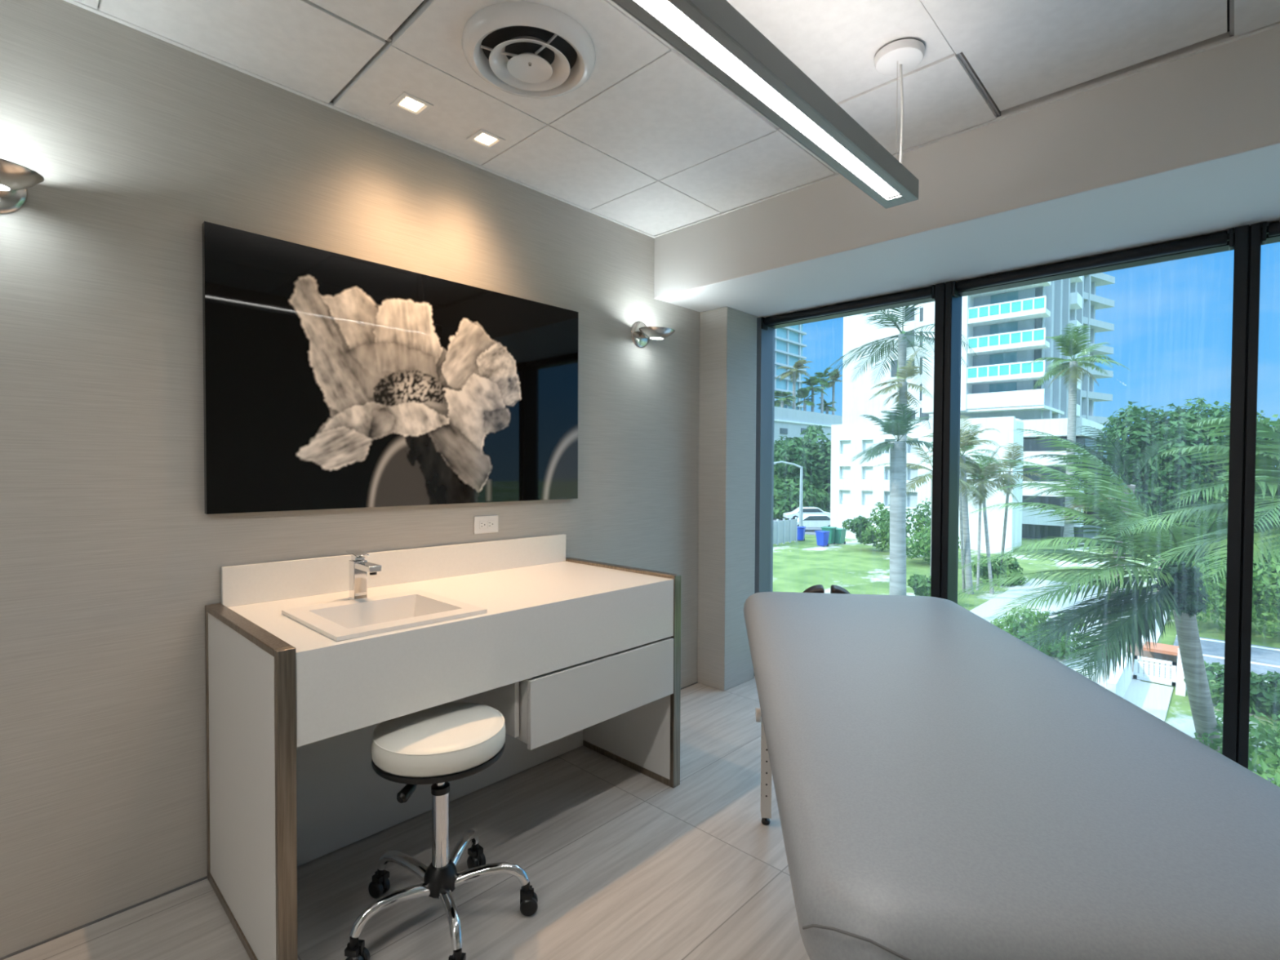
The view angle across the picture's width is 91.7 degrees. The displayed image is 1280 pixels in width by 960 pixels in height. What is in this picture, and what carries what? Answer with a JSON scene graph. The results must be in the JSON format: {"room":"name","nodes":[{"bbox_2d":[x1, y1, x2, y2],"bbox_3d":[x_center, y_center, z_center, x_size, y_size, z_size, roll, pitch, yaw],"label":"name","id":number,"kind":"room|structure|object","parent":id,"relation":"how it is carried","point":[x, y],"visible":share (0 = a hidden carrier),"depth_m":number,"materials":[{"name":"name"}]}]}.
{"room":"medical exam room","nodes":[
{"label":"medical exam room","id":0,"kind":"room"},
{"bbox_2d":[0,0,699,957],"bbox_3d":[-1.089,-0.135,2.276,0.120,2.750,5.200,1,2,44],"label":"wall","id":1,"kind":"structure","parent":0,"point":[112,558],"depth_m":1.83,"materials":[{"name":"paint"}]},
{"bbox_2d":[0,158,44,213],"bbox_3d":[-1.576,-0.748,1.504,0.218,0.140,0.191,1,2,44],"label":"wall sconce","id":2,"kind":"object","parent":1,"relation":"attached to","point":[15,179],"visible":1,"depth_m":1.52,"materials":[{"name":"silver metal"}]},
{"bbox_2d":[0,681,697,959],"bbox_3d":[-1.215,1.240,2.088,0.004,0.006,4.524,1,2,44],"label":"baseboard","id":3,"kind":"structure","parent":1,"relation":"attached to","point":[206,877],"depth_m":1.76,"materials":[{"name":"grey"}]},
{"bbox_2d":[63,0,655,238],"bbox_3d":[-1.337,-1.300,1.888,0.016,0.010,4.120,1,2,44],"label":"trim","id":4,"kind":"structure","parent":1,"relation":"attached to","point":[97,11],"depth_m":2.12,"materials":[{"name":"white metal"}]},
{"bbox_2d":[201,221,578,514],"bbox_3d":[-0.821,-0.348,2.441,0.031,0.890,1.490,1,2,44],"label":"art print","id":5,"kind":"object","parent":1,"relation":"attached to","point":[331,380],"visible":1,"depth_m":2.25,"materials":[{"name":"black plastic"}]},
{"bbox_2d":[221,533,565,607],"bbox_3d":[-0.835,0.329,2.450,0.018,0.127,1.386,1,2,44],"label":"backsplash","id":6,"kind":"structure","parent":1,"relation":"attached to","point":[256,583],"depth_m":2.32,"materials":[{"name":"white stone"}]},
{"bbox_2d":[474,515,497,533],"bbox_3d":[-0.655,0.190,2.648,0.008,0.074,0.117,1,2,44],"label":"power outlet","id":7,"kind":"object","parent":1,"relation":"attached to","point":[482,524],"visible":1,"depth_m":2.64,"materials":[{"name":"white plastic"}]},
{"bbox_2d":[479,520,486,528],"bbox_3d":[-0.666,0.190,2.632,0.003,0.033,0.033,1,2,44],"label":"receptacle","id":8,"kind":"object","parent":7,"relation":"attached to","point":[482,524],"depth_m":2.63,"materials":[{"name":"white plastic"}]},
{"bbox_2d":[487,520,493,528],"bbox_3d":[-0.639,0.189,2.660,0.003,0.033,0.033,1,2,44],"label":"receptacle","id":9,"kind":"object","parent":7,"relation":"attached to","point":[490,522],"depth_m":2.66,"materials":[{"name":"white plastic"}]},
{"bbox_2d":[631,321,675,347],"bbox_3d":[0.079,-0.774,3.244,0.218,0.140,0.191,1,2,44],"label":"wall sconce","id":10,"kind":"object","parent":1,"relation":"attached to","point":[641,334],"visible":1,"depth_m":3.24,"materials":[{"name":"silver metal"}]},
{"bbox_2d":[654,21,1279,237],"bbox_3d":[1.321,-1.294,2.192,3.450,0.009,0.014,1,2,44],"label":"trim","id":11,"kind":"structure","parent":1,"relation":"attached to","point":[1233,38],"depth_m":2.10,"materials":[{"name":"white metal"}]},
{"bbox_2d":[3,675,810,959],"bbox_3d":[0.197,1.345,1.075,3.650,0.150,5.200,1,2,44],"label":"floor","id":12,"kind":"structure","parent":0,"point":[620,862],"depth_m":1.94,"materials":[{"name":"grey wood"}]},
{"bbox_2d":[344,702,537,959],"bbox_3d":[-0.581,0.964,1.746,0.514,0.575,0.491,1,2,44],"label":"stool","id":13,"kind":"object","parent":12,"relation":"on","point":[438,745],"visible":1,"depth_m":1.70,"materials":[{"name":"white leather"}]},
{"bbox_2d":[370,702,506,777],"bbox_3d":[-0.562,0.715,1.749,0.360,0.076,0.360,1,2,44],"label":"seat cushion","id":14,"kind":"object","parent":13,"relation":"on","point":[450,740],"depth_m":1.65,"materials":[{"name":"white leather"}]},
{"bbox_2d":[204,557,681,959],"bbox_3d":[-0.593,0.814,2.227,0.693,0.858,1.472,1,2,44],"label":"vanity desk","id":15,"kind":"object","parent":12,"relation":"on","point":[275,806],"visible":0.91,"depth_m":2.00,"materials":[{"name":"white laminate"}]},
{"bbox_2d":[221,533,673,746],"bbox_3d":[-0.592,0.449,2.221,0.689,0.355,1.386,1,2,44],"label":"countertop","id":16,"kind":"structure","parent":15,"relation":"on","point":[547,613],"depth_m":2.02,"materials":[{"name":"white stone"}]},
{"bbox_2d":[346,549,381,599],"bbox_3d":[-0.908,0.319,2.042,0.180,0.162,0.050,1,2,44],"label":"faucet","id":17,"kind":"object","parent":16,"relation":"on","point":[359,567],"visible":0.84,"depth_m":2.05,"materials":[{"name":"silver metal"}]},
{"bbox_2d":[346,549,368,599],"bbox_3d":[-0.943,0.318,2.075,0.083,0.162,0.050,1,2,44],"label":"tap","id":18,"kind":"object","parent":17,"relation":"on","point":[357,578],"depth_m":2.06,"materials":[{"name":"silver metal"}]},
{"bbox_2d":[281,589,487,641],"bbox_3d":[-0.772,0.451,1.880,0.426,0.117,0.439,1,2,44],"label":"sink","id":19,"kind":"object","parent":16,"relation":"in","point":[347,620],"visible":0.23,"depth_m":1.94,"materials":[{"name":"white ceramic"}]},
{"bbox_2d":[309,594,461,628],"bbox_3d":[-0.772,0.451,1.892,0.300,0.115,0.343,1,2,44],"label":"basin","id":20,"kind":"object","parent":19,"relation":"in","point":[357,615],"depth_m":2.00,"materials":[{"name":"white ceramic"}]},
{"bbox_2d":[754,296,934,593],"bbox_3d":[1.152,0.119,3.530,1.080,2.213,0.160,1,2,44],"label":"window","id":21,"kind":"structure","parent":12,"relation":"on","point":[926,300],"depth_m":3.84,"materials":[{"name":"black metal"}]},
{"bbox_2d":[760,284,935,330],"bbox_3d":[1.123,-0.949,3.465,1.006,0.070,0.060,1,2,44],"label":"roller blind","id":22,"kind":"object","parent":21,"relation":"attached to","point":[925,292],"visible":0.88,"depth_m":3.40,"materials":[{"name":"black"}]},
{"bbox_2d":[930,280,962,604],"bbox_3d":[1.551,0.129,3.151,0.080,2.213,0.160,1,2,44],"label":"window","id":23,"kind":"structure","parent":12,"relation":"on","point":[948,308],"depth_m":3.09,"materials":[{"name":"black metal"}]},
{"bbox_2d":[743,584,1279,959],"bbox_3d":[0.719,0.859,1.684,0.812,0.803,2.146,0,1,7],"label":"table","id":24,"kind":"object","parent":12,"relation":"on","point":[947,787],"visible":1,"depth_m":0.91,"materials":[{"name":"grey fabric"}]},
{"bbox_2d":[958,232,1234,296],"bbox_3d":[1.959,0.138,2.797,1.060,2.213,0.110,1,2,44],"label":"window","id":25,"kind":"structure","parent":12,"relation":"on","point":[1225,247],"depth_m":2.71,"materials":[{"name":"black metal"}]},
{"bbox_2d":[952,227,1233,297],"bbox_3d":[1.909,-0.930,2.718,0.996,0.070,0.060,1,2,44],"label":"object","id":26,"kind":"object","parent":25,"relation":"attached to","point":[1220,238],"visible":1,"depth_m":2.64,"materials":[{"name":"black metal"}]},
{"bbox_2d":[1222,222,1261,768],"bbox_3d":[2.330,0.147,2.409,0.072,2.213,0.160,1,2,44],"label":"window","id":27,"kind":"structure","parent":12,"relation":"on","point":[1247,239],"depth_m":2.35,"materials":[{"name":"black metal"}]},
{"bbox_2d":[75,0,1279,235],"bbox_3d":[-0.093,-1.370,0.703,3.450,0.200,4.120,1,2,44],"label":"ceiling","id":28,"kind":"structure","parent":0,"point":[651,143],"depth_m":1.97,"materials":[{"name":"white"}]},
{"bbox_2d":[390,91,433,117],"bbox_3d":[-0.791,-1.299,2.152,0.106,0.005,0.106,1,2,44],"label":"recessed light","id":29,"kind":"object","parent":28,"relation":"in","point":[408,103],"visible":1,"depth_m":2.15,"materials":[{"name":"white glass"}]},
{"bbox_2d":[466,128,505,150],"bbox_3d":[-0.590,-1.302,2.377,0.106,0.005,0.106,1,2,44],"label":"recessed light","id":30,"kind":"object","parent":28,"relation":"in","point":[486,140],"visible":1,"depth_m":2.38,"materials":[{"name":"white glass"}]},
{"bbox_2d":[461,1,595,97],"bbox_3d":[-0.331,-1.265,1.870,0.396,0.058,0.396,1,2,44],"label":"ceiling vent","id":31,"kind":"object","parent":28,"relation":"in","point":[524,49],"visible":1,"depth_m":1.83,"materials":[{"name":"white metal"}]},
{"bbox_2d":[611,0,924,208],"bbox_3d":[0.390,-1.080,1.480,0.153,0.405,1.365,1,2,44],"label":"linear pendant","id":32,"kind":"object","parent":28,"relation":"hanging from","point":[713,35],"visible":1,"depth_m":1.44,"materials":[{"name":"grey metal"}]},
{"bbox_2d":[697,306,756,690],"bbox_3d":[0.527,0.112,3.751,0.200,2.213,0.311,1,2,44],"label":"wall column","id":33,"kind":"structure","parent":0,"point":[727,335],"depth_m":3.65,"materials":[{"name":"paint"}]},
{"bbox_2d":[653,26,1279,318],"bbox_3d":[1.650,-1.234,2.539,3.450,0.537,0.940,1,2,44],"label":"ceiling","id":34,"kind":"structure","parent":0,"point":[1188,147],"depth_m":2.29,"materials":[{"name":"white paint"}]},
{"bbox_3d":[1.532,-0.075,-0.147,0.120,2.750,5.100,1,2,44],"label":"wall","id":35,"kind":"structure","parent":0,"visible":0},
{"bbox_2d":[1261,227,1279,244],"bbox_3d":[2.739,0.156,2.055,1.068,2.213,0.110,1,2,44],"label":"window","id":36,"kind":"structure","parent":35,"relation":"in","point":[1276,238],"depth_m":2.36,"materials":[{"name":"black"}]},
{"bbox_2d":[1261,221,1279,244],"bbox_3d":[2.689,-0.912,1.976,1.004,0.070,0.060,1,2,44],"label":"roller blind","id":37,"kind":"object","parent":36,"relation":"attached to","point":[1273,228],"visible":1,"depth_m":2.29,"materials":[{"name":"black"}]},
{"label":"outside","id":38,"kind":"structure","parent":0,"visible":0},
{"bbox_2d":[773,482,1279,781],"bbox_3d":[91.241,3.110,168.601,500.000,1.000,430.000,1,2,44],"label":"ground","id":39,"kind":"structure","parent":38,"point":[855,566],"depth_m":32.66,"materials":[{"name":"green plant"}]},
{"bbox_2d":[773,516,797,545],"bbox_3d":[10.181,3.728,44.924,0.123,1.850,4.718,1,2,42],"label":"metal fence","id":40,"kind":"object","parent":39,"relation":"on","point":[784,531],"visible":0.66,"depth_m":45.27,"materials":[{"name":"grey metal"}]},
{"bbox_2d":[773,461,803,526],"bbox_3d":[11.502,1.534,49.297,2.897,6.078,0.320,0,1,0],"label":"street lamp","id":41,"kind":"object","parent":39,"relation":"on","point":[801,513],"visible":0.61,"depth_m":49.19,"materials":[{"name":"grey metal"}]},
{"bbox_2d":[773,435,804,489],"bbox_3d":[17.538,0.009,80.190,10.213,11.525,9.244,1,2,44],"label":"leafy tree","id":42,"kind":"object","parent":39,"relation":"on","point":[778,444],"visible":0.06,"depth_m":79.55,"materials":[{"name":"green plant"}]},
{"bbox_2d":[774,324,806,410],"bbox_3d":[11.555,-59.703,158.851,35.800,124.200,60.800,1,2,44],"label":"glass tower","id":43,"kind":"structure","parent":39,"relation":"on","point":[788,345],"depth_m":162.95,"materials":[{"name":"teal"}]},
{"bbox_2d":[796,526,805,540],"bbox_3d":[12.147,4.084,47.175,0.770,1.070,0.750,1,1,26],"label":"wheelie bin","id":44,"kind":"object","parent":39,"relation":"on","point":[801,530],"visible":0.64,"depth_m":46.87,"materials":[{"name":"blue plastic"}]},
{"bbox_2d":[773,475,830,519],"bbox_3d":[16.376,2.666,69.753,9.407,6.487,10.344,1,1,21],"label":"leafy tree","id":45,"kind":"object","parent":39,"relation":"on","point":[785,500],"visible":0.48,"depth_m":67.33,"materials":[{"name":"green plant"}]},
{"bbox_2d":[773,424,831,512],"bbox_3d":[19.853,-0.912,74.621,10.312,11.588,9.515,0,1,0],"label":"leafy tree","id":46,"kind":"object","parent":39,"relation":"on","point":[815,462],"visible":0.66,"depth_m":72.13,"materials":[{"name":"green plant"}]},
{"bbox_2d":[773,406,842,448],"bbox_3d":[28.427,-5.303,131.179,20.250,16.681,63.731,1,2,44],"label":"parking garage","id":47,"kind":"structure","parent":39,"relation":"on","point":[790,423],"depth_m":118.67,"materials":[{"name":"grey concrete"}]},
{"bbox_2d":[774,391,796,408],"bbox_3d":[29.293,-15.811,127.455,5.860,4.487,6.136,1,2,44],"label":"palm tree","id":48,"kind":"object","parent":47,"relation":"on","point":[780,402],"visible":0.88,"depth_m":127.34,"materials":[{"name":"green plant"}]},
{"bbox_2d":[775,360,812,409],"bbox_3d":[32.000,-19.274,129.272,8.213,11.367,8.474,1,2,44],"label":"palm tree","id":49,"kind":"object","parent":47,"relation":"on","point":[799,364],"visible":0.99,"depth_m":128.75,"materials":[{"name":"green plant"}]},
{"bbox_2d":[795,387,817,410],"bbox_3d":[36.929,-17.051,138.697,5.551,6.598,5.180,1,2,44],"label":"palm tree","id":50,"kind":"object","parent":47,"relation":"on","point":[802,393],"visible":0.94,"depth_m":137.79,"materials":[{"name":"green plant"}]},
{"bbox_2d":[801,376,827,412],"bbox_3d":[38.688,-18.362,138.632,6.565,9.239,6.849,1,2,44],"label":"palm tree","id":51,"kind":"object","parent":47,"relation":"on","point":[813,380],"visible":0.91,"depth_m":138.36,"materials":[{"name":"green plant"}]},
{"bbox_2d":[809,367,835,413],"bbox_3d":[42.825,-20.101,146.217,6.618,12.459,6.528,1,2,44],"label":"palm tree","id":52,"kind":"object","parent":47,"relation":"on","point":[823,383],"visible":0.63,"depth_m":145.89,"materials":[{"name":"green plant"}]},
{"bbox_2d":[815,397,836,413],"bbox_3d":[45.053,-16.964,150.164,5.231,6.051,5.090,1,2,44],"label":"palm tree","id":53,"kind":"object","parent":47,"relation":"on","point":[827,408],"visible":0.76,"depth_m":149.86,"materials":[{"name":"green plant"}]},
{"bbox_2d":[825,368,842,414],"bbox_3d":[48.247,-20.675,154.467,5.913,13.334,6.686,1,2,44],"label":"palm tree","id":54,"kind":"object","parent":47,"relation":"on","point":[837,375],"visible":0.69,"depth_m":154.32,"materials":[{"name":"green plant"}]},
{"bbox_2d":[814,530,830,546],"bbox_3d":[12.876,4.153,43.849,0.750,1.070,0.770,-1,1,-38],"label":"wheelie bin","id":55,"kind":"object","parent":39,"relation":"on","point":[822,536],"visible":1,"depth_m":43.62,"materials":[{"name":"blue plastic"}]},
{"bbox_2d":[820,526,836,543],"bbox_3d":[13.751,4.049,45.258,0.886,1.230,0.851,1,1,40],"label":"wheelie bin","id":56,"kind":"object","parent":39,"relation":"on","point":[832,529],"visible":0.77,"depth_m":44.91,"materials":[{"name":"teal plastic"}]},
{"bbox_2d":[834,528,846,543],"bbox_3d":[14.523,4.106,45.293,0.783,1.124,0.808,-1,2,-42],"label":"wheelie bin","id":57,"kind":"object","parent":39,"relation":"on","point":[840,533],"visible":0.87,"depth_m":45.03,"materials":[{"name":"teal plastic"}]},
{"bbox_2d":[841,515,875,545],"bbox_3d":[15.032,3.373,42.097,2.191,2.001,2.185,1,2,44],"label":"leafy shrub","id":58,"kind":"object","parent":39,"relation":"on","point":[856,525],"visible":0.93,"depth_m":41.55,"materials":[{"name":"green plant"}]},
{"bbox_2d":[863,502,907,551],"bbox_3d":[16.095,3.094,41.170,2.517,3.330,3.132,1,2,44],"label":"leafy shrub","id":59,"kind":"object","parent":39,"relation":"on","point":[880,535],"visible":0.48,"depth_m":41.00,"materials":[{"name":"green plant"}]},
{"bbox_2d":[842,303,933,424],"bbox_3d":[33.622,-21.059,81.530,12.245,50.200,5.060,1,2,44],"label":"building","id":60,"kind":"structure","parent":39,"relation":"on","point":[856,394],"depth_m":81.34,"materials":[{"name":"paint"}]},
{"bbox_2d":[850,404,933,595],"bbox_3d":[6.261,1.691,15.529,2.164,7.055,2.298,1,2,44],"label":"palm tree","id":61,"kind":"object","parent":39,"relation":"on","point":[898,425],"visible":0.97,"depth_m":15.37,"materials":[{"name":"grey plant"}]},
{"bbox_2d":[822,304,977,439],"bbox_3d":[9.086,-0.765,21.620,5.209,11.750,4.820,0,1,-18],"label":"palm tree","id":62,"kind":"object","parent":39,"relation":"on","point":[902,340],"visible":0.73,"depth_m":21.62,"materials":[{"name":"green plant"}]},
{"bbox_2d":[869,348,933,497],"bbox_3d":[7.862,0.573,19.102,1.771,9.160,2.068,0,1,-1],"label":"palm tree","id":63,"kind":"object","parent":39,"relation":"on","point":[903,396],"visible":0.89,"depth_m":18.89,"materials":[{"name":"green plant"}]},
{"bbox_2d":[878,497,931,549],"bbox_3d":[16.968,2.636,38.144,4.229,3.874,3.129,1,2,44],"label":"leafy shrub","id":64,"kind":"object","parent":39,"relation":"on","point":[926,506],"visible":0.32,"depth_m":38.11,"materials":[{"name":"green plant"}]},
{"bbox_2d":[906,573,930,596],"bbox_3d":[11.527,4.291,25.052,1.525,1.248,1.514,0,1,8],"label":"leafy shrub","id":65,"kind":"object","parent":39,"relation":"on","point":[920,584],"visible":0.55,"depth_m":24.75,"materials":[{"name":"green plant"}]},
{"bbox_2d":[830,416,1023,552],"bbox_3d":[20.814,0.180,46.456,13.095,8.990,3.000,1,2,44],"label":"building","id":66,"kind":"structure","parent":39,"relation":"on","point":[855,488],"depth_m":45.47,"materials":[{"name":"paint"}]},
{"bbox_2d":[871,435,986,575],"bbox_3d":[11.540,1.666,24.566,4.096,6.941,5.118,1,2,44],"label":"palm tree","id":67,"kind":"object","parent":39,"relation":"on","point":[922,478],"visible":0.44,"depth_m":24.11,"materials":[{"name":"green plant"}]},
{"bbox_2d":[906,514,960,564],"bbox_3d":[16.678,3.514,35.723,3.599,2.911,3.573,1,2,44],"label":"leafy shrub","id":68,"kind":"object","parent":39,"relation":"on","point":[923,544],"visible":0.45,"depth_m":35.65,"materials":[{"name":"green plant"}]},
{"bbox_2d":[918,414,1000,591],"bbox_3d":[13.491,1.126,26.232,3.152,7.874,3.717,1,2,44],"label":"palm tree","id":69,"kind":"object","parent":39,"relation":"on","point":[966,441],"visible":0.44,"depth_m":26.24,"materials":[{"name":"plant"}]},
{"bbox_2d":[925,423,1002,594],"bbox_3d":[13.882,1.335,27.088,3.181,7.417,3.113,1,2,44],"label":"palm tree","id":70,"kind":"object","parent":39,"relation":"on","point":[968,575],"visible":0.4,"depth_m":27.11,"materials":[{"name":"green plant"}]},
{"bbox_2d":[960,445,1019,594],"bbox_3d":[15.133,1.757,27.587,3.139,6.544,3.296,0,1,-8],"label":"palm tree","id":71,"kind":"object","parent":39,"relation":"on","point":[984,491],"visible":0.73,"depth_m":27.41,"materials":[{"name":"green plant"}]},
{"bbox_2d":[965,453,1013,590],"bbox_3d":[15.697,1.855,28.949,3.193,6.318,3.178,1,2,44],"label":"palm tree","id":72,"kind":"object","parent":39,"relation":"on","point":[985,464],"visible":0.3,"depth_m":28.57,"materials":[{"name":"green plant"}]},
{"bbox_2d":[971,554,1026,586],"bbox_3d":[17.392,4.725,30.010,2.730,2.220,2.066,0,1,-2],"label":"leafy shrub","id":73,"kind":"object","parent":39,"relation":"on","point":[997,571],"visible":0.52,"depth_m":29.79,"materials":[{"name":"green plant"}]},
{"bbox_2d":[968,442,1053,562],"bbox_3d":[17.125,1.635,29.070,3.207,6.800,3.212,0,1,-20],"label":"palm tree","id":74,"kind":"object","parent":39,"relation":"on","point":[1009,455],"visible":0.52,"depth_m":28.75,"materials":[{"name":"green plant"}]},
{"bbox_2d":[921,272,1115,424],"bbox_3d":[47.535,-19.884,76.125,13.360,48.200,32.660,1,2,44],"label":"tower","id":75,"kind":"structure","parent":39,"relation":"on","point":[1006,330],"depth_m":65.60,"materials":[{"name":"grey concrete"}]},
{"bbox_2d":[991,605,1101,660],"bbox_3d":[11.998,4.963,18.965,2.612,2.175,3.270,0,1,-28],"label":"leafy shrub","id":76,"kind":"object","parent":39,"relation":"on","point":[1058,651],"visible":0.28,"depth_m":18.54,"materials":[{"name":"green plant"}]},
{"bbox_2d":[1022,417,1104,540],"bbox_3d":[33.758,-0.078,52.772,7.710,9.384,11.000,1,2,44],"label":"podium","id":77,"kind":"object","parent":39,"relation":"on","point":[1033,526],"visible":0.2,"depth_m":48.32,"materials":[{"name":"grey concrete"}]},
{"bbox_2d":[1028,323,1130,544],"bbox_3d":[32.243,-3.256,45.959,5.692,16.009,6.417,0,1,10],"label":"palm tree","id":78,"kind":"object","parent":39,"relation":"on","point":[1071,348],"visible":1,"depth_m":45.78,"materials":[{"name":"green plant"}]},
{"bbox_2d":[957,428,1279,751],"bbox_3d":[8.423,2.243,11.189,5.162,6.302,4.747,1,2,44],"label":"palm tree","id":79,"kind":"object","parent":39,"relation":"on","point":[1180,589],"visible":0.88,"depth_m":11.13,"materials":[{"name":"green plant"}]},
{"bbox_2d":[1105,641,1186,697],"bbox_3d":[12.443,4.754,15.150,1.267,0.998,4.200,1,2,44],"label":"wall","id":80,"kind":"structure","parent":39,"relation":"on","point":[1118,686],"depth_m":15.53,"materials":[{"name":"paint"}]},
{"bbox_2d":[1133,655,1176,686],"bbox_3d":[13.207,4.892,15.943,0.847,0.598,0.060,1,2,44],"label":"gate","id":81,"kind":"object","parent":80,"relation":"attached to","point":[1162,673],"visible":0.93,"depth_m":15.92,"materials":[{"name":"white paint"}]},
{"bbox_2d":[1124,417,1279,586],"bbox_3d":[9.868,2.342,8.856,4.301,6.311,7.022,1,2,44],"label":"palm tree","id":82,"kind":"object","parent":39,"relation":"on","point":[1266,486],"visible":0.71,"depth_m":8.09,"materials":[{"name":"green plant"}]},
{"bbox_2d":[1162,435,1279,615],"bbox_3d":[23.927,2.436,24.689,4.947,8.440,4.711,1,2,44],"label":"leafy tree","id":83,"kind":"object","parent":39,"relation":"on","point":[1209,468],"visible":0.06,"depth_m":24.71,"materials":[{"name":"green plant"}]},
{"bbox_2d":[1167,541,1279,638],"bbox_3d":[22.762,3.591,18.516,10.946,3.109,3.534,1,2,44],"label":"hedge","id":84,"kind":"object","parent":39,"relation":"on","point":[1220,605],"visible":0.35,"depth_m":20.31,"materials":[{"name":"green plant"}]},
{"bbox_2d":[1183,660,1279,716],"bbox_3d":[16.401,4.863,11.878,9.039,1.084,1.571,1,2,44],"label":"hedge","id":85,"kind":"object","parent":39,"relation":"on","point":[1261,691],"visible":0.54,"depth_m":13.94,"materials":[{"name":"green plant"}]},
{"bbox_2d":[1190,409,1279,613],"bbox_3d":[24.633,1.800,23.889,6.313,9.241,5.884,1,2,44],"label":"leafy tree","id":86,"kind":"object","parent":39,"relation":"on","point":[1273,424],"visible":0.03,"depth_m":23.73,"materials":[{"name":"green plant"}]},
{"bbox_2d":[1193,702,1279,786],"bbox_3d":[13.833,4.947,8.303,9.805,0.996,4.547,1,2,44],"label":"hedge","id":87,"kind":"object","parent":39,"relation":"on","point":[1269,762],"visible":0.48,"depth_m":11.31,"materials":[{"name":"green plant"}]},
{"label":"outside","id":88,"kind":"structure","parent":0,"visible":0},
{"bbox_2d":[969,578,1170,702],"bbox_3d":[15.048,5.104,22.339,5.600,0.039,19.000,1,2,44],"label":"pavement","id":89,"kind":"structure","parent":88,"point":[984,611],"depth_m":24.66,"materials":[{"name":"grey concrete"}]},
{"bbox_2d":[1018,426,1182,657],"bbox_3d":[12.582,1.899,17.312,3.801,6.686,2.446,0,1,2],"label":"palm tree","id":90,"kind":"object","parent":89,"relation":"on","point":[1144,459],"visible":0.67,"depth_m":17.00,"materials":[{"name":"green plant"}]},
{"bbox_2d":[1073,397,1272,591],"bbox_3d":[23.365,0.742,27.117,6.149,8.683,6.184,0,1,2],"label":"leafy tree","id":91,"kind":"object","parent":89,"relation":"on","point":[1157,480],"visible":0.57,"depth_m":25.77,"materials":[{"name":"green plant"}]},
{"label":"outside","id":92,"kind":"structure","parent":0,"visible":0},
{"bbox_2d":[1131,680,1173,721],"bbox_3d":[12.178,5.239,14.788,0.650,0.039,2.900,1,2,44],"label":"pavement","id":93,"kind":"structure","parent":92,"point":[1154,699],"depth_m":14.84,"materials":[{"name":"grey concrete"}]},
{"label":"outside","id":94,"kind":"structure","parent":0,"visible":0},
{"bbox_2d":[1173,634,1279,683],"bbox_3d":[21.668,5.275,13.629,15.200,0.026,4.900,1,2,44],"label":"street","id":95,"kind":"structure","parent":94,"point":[1263,659],"depth_m":18.25,"materials":[{"name":"grey asphalt"}]},
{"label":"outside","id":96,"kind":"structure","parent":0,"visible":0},
{"bbox_2d":[773,518,822,535],"bbox_3d":[20.333,4.225,68.368,15.400,0.029,33.000,1,2,44],"label":"street","id":97,"kind":"structure","parent":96,"point":[809,531],"depth_m":55.06,"materials":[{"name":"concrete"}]},
{"bbox_2d":[782,506,830,519],"bbox_3d":[17.229,3.551,64.261,4.488,1.450,1.800,0,1,0],"label":"parked car","id":98,"kind":"object","parent":97,"relation":"on","point":[806,510],"visible":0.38,"depth_m":63.41,"materials":[{"name":"white paint"}]},
{"bbox_2d":[797,513,830,528],"bbox_3d":[15.158,3.735,54.439,4.488,1.450,1.800,0,1,0],"label":"parked car","id":99,"kind":"object","parent":97,"relation":"on","point":[813,520],"visible":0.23,"depth_m":53.59,"materials":[{"name":"white paint"}]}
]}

